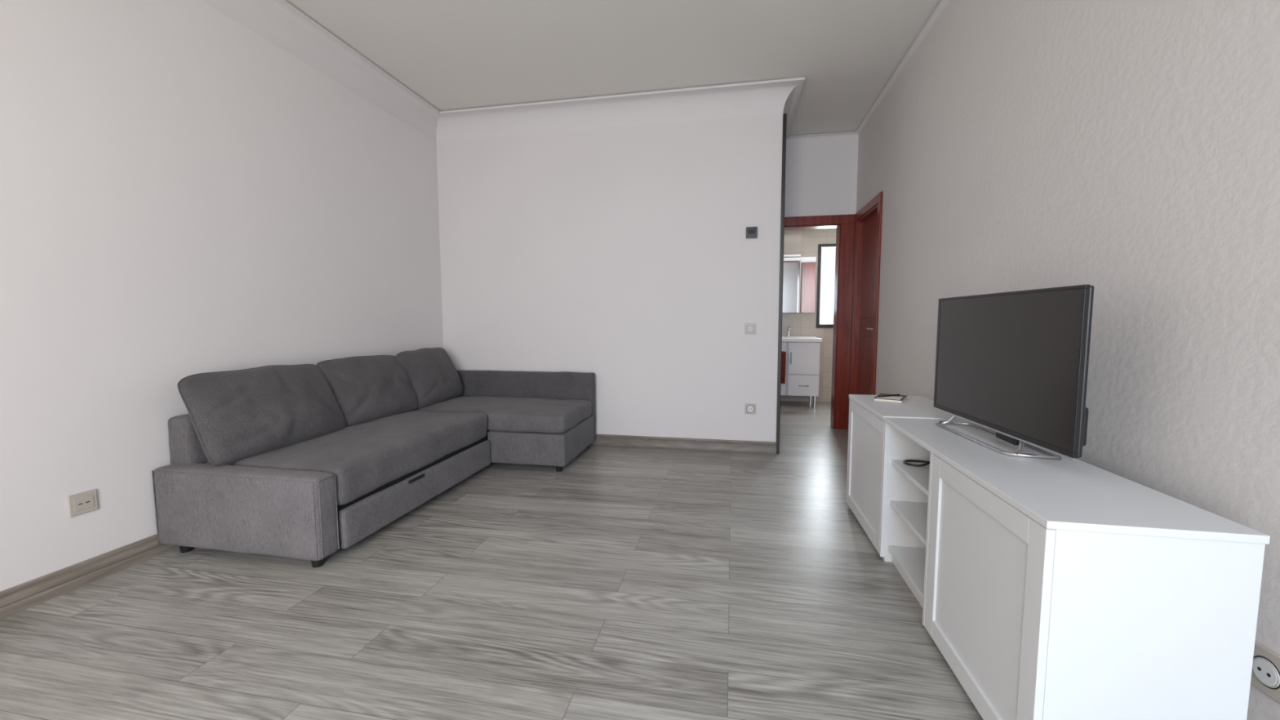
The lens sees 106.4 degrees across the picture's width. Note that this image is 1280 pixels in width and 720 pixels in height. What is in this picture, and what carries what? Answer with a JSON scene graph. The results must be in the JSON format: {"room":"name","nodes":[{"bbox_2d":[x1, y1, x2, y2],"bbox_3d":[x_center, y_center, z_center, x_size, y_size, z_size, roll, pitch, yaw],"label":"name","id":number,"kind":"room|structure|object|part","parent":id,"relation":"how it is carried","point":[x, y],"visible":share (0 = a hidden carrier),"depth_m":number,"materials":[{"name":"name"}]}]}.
{"room":"living room","nodes":[
{"label":"living room","id":0,"kind":"room"},
{"bbox_2d":[0,0,443,591],"bbox_3d":[-2.425,-0.498,1.680,0.120,2.910,5.847,1,5,11],"label":"wall","id":1,"kind":"structure","parent":0,"point":[183,194],"depth_m":2.23,"materials":[{"name":"paint"}]},
{"bbox_2d":[66,488,97,517],"bbox_3d":[-2.313,0.594,1.988,0.012,0.090,0.090,1,5,11],"label":"socket","id":2,"kind":"object","parent":1,"relation":"attached to","point":[78,504],"visible":1,"depth_m":1.98,"materials":[{"name":"plastic"}]},
{"bbox_2d":[0,533,178,619],"bbox_3d":[-2.366,0.909,1.721,0.016,0.098,5.727,1,5,11],"label":"baseboard","id":3,"kind":"structure","parent":1,"relation":"attached to","point":[15,599],"depth_m":1.97,"materials":[{"name":"grey wood"}]},
{"bbox_2d":[201,0,950,142],"bbox_3d":[-0.406,-1.856,1.661,3.813,0.206,6.790,1,5,11],"label":"crown molding","id":4,"kind":"structure","parent":1,"relation":"attached to","point":[280,23],"depth_m":3.79,"materials":[{"name":"paint"}]},
{"bbox_2d":[0,400,982,719],"bbox_3d":[0.366,0.932,2.610,5.445,0.100,8.700,1,5,11],"label":"floor","id":5,"kind":"structure","parent":0,"point":[620,583],"depth_m":1.78,"materials":[{"name":"grey laminate"}]},
{"bbox_2d":[151,347,595,567],"bbox_3d":[-1.323,0.401,3.195,1.486,0.871,2.299,1,5,11],"label":"sofa","id":6,"kind":"object","parent":5,"relation":"on","point":[302,461],"visible":1,"depth_m":2.53,"materials":[{"name":"grey fabric"}]},
{"bbox_3d":[-1.977,0.472,3.361,0.141,0.591,2.229,1,5,11],"label":"backrest long","id":7,"kind":"part","parent":6,"relation":"part of","materials":[{"name":"grey fabric"}]},
{"bbox_3d":[-1.817,0.684,2.201,0.895,0.376,0.122,1,5,11],"label":"arm","id":8,"kind":"part","parent":6,"relation":"part of","materials":[{"name":"grey fabric"}]},
{"bbox_2d":[179,364,346,465],"bbox_3d":[-1.950,0.261,2.570,0.283,0.439,0.779,1,5,11],"label":"cushion","id":9,"kind":"object","parent":6,"relation":"on","point":[238,417],"depth_m":2.40,"materials":[{"name":"grey fabric"}]},
{"bbox_3d":[-1.608,0.518,2.907,0.777,0.208,1.372,1,5,11],"label":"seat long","id":10,"kind":"part","parent":6,"relation":"part of","materials":[{"name":"grey fabric"}]},
{"bbox_2d":[317,355,417,426],"bbox_3d":[-1.826,0.199,3.291,0.270,0.443,0.745,1,5,11],"label":"cushion","id":11,"kind":"object","parent":6,"relation":"on","point":[366,390],"depth_m":3.18,"materials":[{"name":"grey fabric"}]},
{"bbox_3d":[-1.242,0.729,2.854,0.044,0.183,1.349,1,5,11],"label":"drawer","id":12,"kind":"part","parent":6,"relation":"part of","materials":[{"name":"grey fabric"}]},
{"bbox_2d":[396,347,462,408],"bbox_3d":[-1.701,0.135,3.940,0.263,0.450,0.689,1,5,11],"label":"cushion","id":13,"kind":"object","parent":6,"relation":"on","point":[434,380],"depth_m":3.80,"materials":[{"name":"grey fabric"}]},
{"bbox_2d":[780,325,822,406],"bbox_3d":[1.901,0.068,6.259,0.825,1.032,0.532,1,5,11],"label":"bathroom vanity","id":14,"kind":"object","parent":5,"relation":"on","point":[800,355],"visible":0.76,"depth_m":6.05,"materials":[{"name":"white laminate"}]},
{"bbox_2d":[781,351,786,383],"bbox_3d":[1.725,0.096,6.049,0.220,0.410,0.050,1,5,11],"label":"hand towel","id":15,"kind":"object","parent":14,"relation":"hanging from","point":[783,353],"depth_m":6.01,"materials":[{"name":"fabric"}]},
{"bbox_2d":[787,325,791,336],"bbox_3d":[1.986,-0.382,6.369,0.024,0.152,0.130,1,5,11],"label":"tap","id":16,"kind":"object","parent":14,"relation":"on","point":[788,327],"depth_m":6.41,"materials":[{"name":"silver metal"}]},
{"bbox_2d":[782,336,822,342],"bbox_3d":[1.906,-0.275,6.264,0.825,0.055,0.467,1,5,11],"label":"basin","id":17,"kind":"object","parent":14,"relation":"in","point":[784,339],"depth_m":6.02,"materials":[{"name":"ceramic"}]},
{"bbox_3d":[2.229,0.527,6.109,0.040,0.140,0.040,1,5,11],"label":"leg","id":18,"kind":"part","parent":14,"relation":"part of","materials":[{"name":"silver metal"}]},
{"bbox_2d":[845,394,1270,719],"bbox_3d":[1.239,0.604,1.900,0.390,0.663,1.802,1,5,11],"label":"tv cabinet","id":19,"kind":"object","parent":5,"relation":"on","point":[1065,588],"visible":0.9,"depth_m":1.08,"materials":[{"name":"white laminate"}]},
{"bbox_3d":[1.170,0.558,2.490,0.008,0.496,0.536,1,5,11],"label":"door panel","id":20,"kind":"part","parent":19,"relation":"part of","materials":[{"name":"white laminate"}]},
{"bbox_2d":[874,393,907,403],"bbox_3d":[1.365,0.202,2.603,0.134,0.024,0.204,3,6,36],"label":"notepad","id":21,"kind":"object","parent":19,"relation":"on","point":[882,397],"visible":1,"depth_m":2.56,"materials":[{"name":"paper"}]},
{"bbox_2d":[902,459,929,466],"bbox_3d":[1.287,0.405,2.038,0.296,0.091,0.082,1,5,11],"label":"power cable","id":22,"kind":"object","parent":19,"relation":"on","point":[904,461],"visible":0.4,"depth_m":2.06,"materials":[{"name":"black plastic"}]},
{"bbox_3d":[0.950,0.650,1.353,0.008,0.496,0.483,1,5,11],"label":"door panel","id":23,"kind":"part","parent":19,"relation":"part of","materials":[{"name":"white laminate"}]},
{"bbox_2d":[933,284,1093,460],"bbox_3d":[1.261,0.029,1.682,0.157,0.524,0.800,0,5,7],"label":"television","id":24,"kind":"object","parent":19,"relation":"on","point":[1013,366],"visible":1,"depth_m":1.53,"materials":[{"name":"black plastic"}]},
{"bbox_2d":[435,114,782,441],"bbox_3d":[-0.256,-0.740,4.648,3.009,2.910,1.063,1,5,11],"label":"wall","id":25,"kind":"structure","parent":0,"point":[624,256],"depth_m":4.08,"materials":[{"name":"paint"}]},
{"bbox_2d":[590,434,776,453],"bbox_3d":[-0.355,0.705,4.232,3.009,0.095,0.017,1,5,11],"label":"baseboard","id":26,"kind":"structure","parent":25,"relation":"attached to","point":[719,445],"depth_m":4.08,"materials":[{"name":"grey wood"}]},
{"bbox_2d":[744,323,755,333],"bbox_3d":[0.901,-0.255,3.912,0.086,0.086,0.014,1,5,11],"label":"wall switch","id":27,"kind":"object","parent":25,"relation":"attached to","point":[749,328],"visible":1,"depth_m":3.91,"materials":[{"name":"plastic"}]},
{"bbox_2d":[745,403,755,413],"bbox_3d":[0.914,0.405,3.963,0.086,0.086,0.013,1,5,11],"label":"power socket","id":28,"kind":"object","parent":25,"relation":"attached to","point":[749,408],"visible":1,"depth_m":3.96,"materials":[{"name":"plastic"}]},
{"bbox_2d":[746,226,757,238],"bbox_3d":[0.898,-1.024,3.848,0.088,0.088,0.021,1,5,11],"label":"thermostat","id":29,"kind":"object","parent":25,"relation":"attached to","point":[751,232],"visible":1,"depth_m":3.84,"materials":[{"name":"black plastic"}]},
{"bbox_2d":[776,113,786,453],"bbox_3d":[1.142,-0.578,3.887,0.028,2.703,0.102,1,5,11],"label":"trim","id":30,"kind":"structure","parent":25,"relation":"attached to","point":[784,115],"depth_m":3.83,"materials":[{"name":"grey wood"}]},
{"bbox_2d":[284,0,940,136],"bbox_3d":[-0.414,-2.006,1.610,4.214,0.100,7.110,1,5,11],"label":"ceiling","id":31,"kind":"structure","parent":0,"point":[454,55],"depth_m":3.16,"materials":[{"name":"paint"}]},
{"bbox_2d":[780,228,835,402],"bbox_3d":[2.102,-0.603,6.503,2.250,2.330,0.120,1,5,11],"label":"wall","id":32,"kind":"structure","parent":0,"point":[804,242],"depth_m":6.40,"materials":[{"name":"beige tile"}]},
{"bbox_2d":[782,254,816,312],"bbox_3d":[1.923,-1.001,6.340,0.750,0.750,0.197,1,5,11],"label":"mirror","id":33,"kind":"object","parent":32,"relation":"attached to","point":[799,273],"visible":0.66,"depth_m":6.25,"materials":[{"name":"white mirror"}]},
{"bbox_2d":[783,254,800,257],"bbox_3d":[1.908,-1.356,6.239,0.350,0.025,0.050,1,5,11],"label":"lamp","id":34,"kind":"object","parent":33,"relation":"attached to","point":[784,255],"depth_m":6.21,"materials":[{"name":"silver metal"}]},
{"bbox_2d":[816,243,835,328],"bbox_3d":[2.616,-0.976,6.332,0.525,1.100,0.080,1,5,11],"label":"window","id":35,"kind":"structure","parent":32,"relation":"in","point":[820,246],"depth_m":6.34,"materials":[{"name":"metal"}]},
{"bbox_2d":[784,135,858,418],"bbox_3d":[1.680,-0.762,4.875,1.305,2.910,0.120,1,5,11],"label":"wall","id":36,"kind":"structure","parent":0,"point":[821,173],"depth_m":4.71,"materials":[{"name":"paint"}]},
{"bbox_2d":[784,213,854,429],"bbox_3d":[1.724,-0.372,4.894,0.784,2.128,0.148,1,5,11],"label":"trim","id":37,"kind":"structure","parent":36,"relation":"attached to","point":[844,224],"depth_m":4.77,"materials":[{"name":"red wood"}]},
{"bbox_2d":[856,132,861,212],"bbox_3d":[2.161,-0.747,4.668,0.120,2.910,0.105,1,5,11],"label":"wall","id":38,"kind":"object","parent":36,"relation":"attached to","point":[860,135],"depth_m":4.59,"materials":[{"name":"white paint"}]},
{"bbox_2d":[858,97,884,210],"bbox_3d":[2.085,-1.738,4.202,0.120,0.860,0.680,1,5,11],"label":"wall","id":39,"kind":"structure","parent":0,"point":[872,133],"depth_m":4.17,"materials":[{"name":"white paint"}]},
{"bbox_2d":[875,0,1279,719],"bbox_3d":[1.453,-0.452,1.013,0.120,2.910,6.005,1,5,11],"label":"wall","id":40,"kind":"structure","parent":0,"point":[1129,150],"depth_m":1.46,"materials":[{"name":"paint"}]},
{"bbox_2d":[847,191,882,429],"bbox_3d":[2.055,-0.326,4.325,0.088,2.126,0.843,1,5,11],"label":"trim","id":41,"kind":"structure","parent":40,"relation":"attached to","point":[875,205],"depth_m":4.58,"materials":[{"name":"red wood"}]},
{"bbox_2d":[857,211,877,394],"bbox_3d":[2.080,-0.278,4.321,0.035,2.026,0.638,1,5,11],"label":"leaf","id":42,"kind":"object","parent":40,"relation":"attached to","point":[870,223],"visible":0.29,"depth_m":4.50,"materials":[{"name":"red wood"}]},
{"bbox_2d":[858,226,876,395],"bbox_3d":[2.060,-0.312,4.322,0.010,1.700,0.440,1,5,11],"label":"panels","id":43,"kind":"object","parent":42,"relation":"attached to","point":[870,237],"depth_m":4.32,"materials":[{"name":"brown wood"}]},
{"bbox_2d":[1250,640,1279,703],"bbox_3d":[1.377,0.685,1.050,0.013,0.100,0.082,1,5,11],"label":"power socket","id":44,"kind":"object","parent":40,"relation":"attached to","point":[1265,673],"visible":0.84,"depth_m":1.05,"materials":[{"name":"plastic"}]}
]}

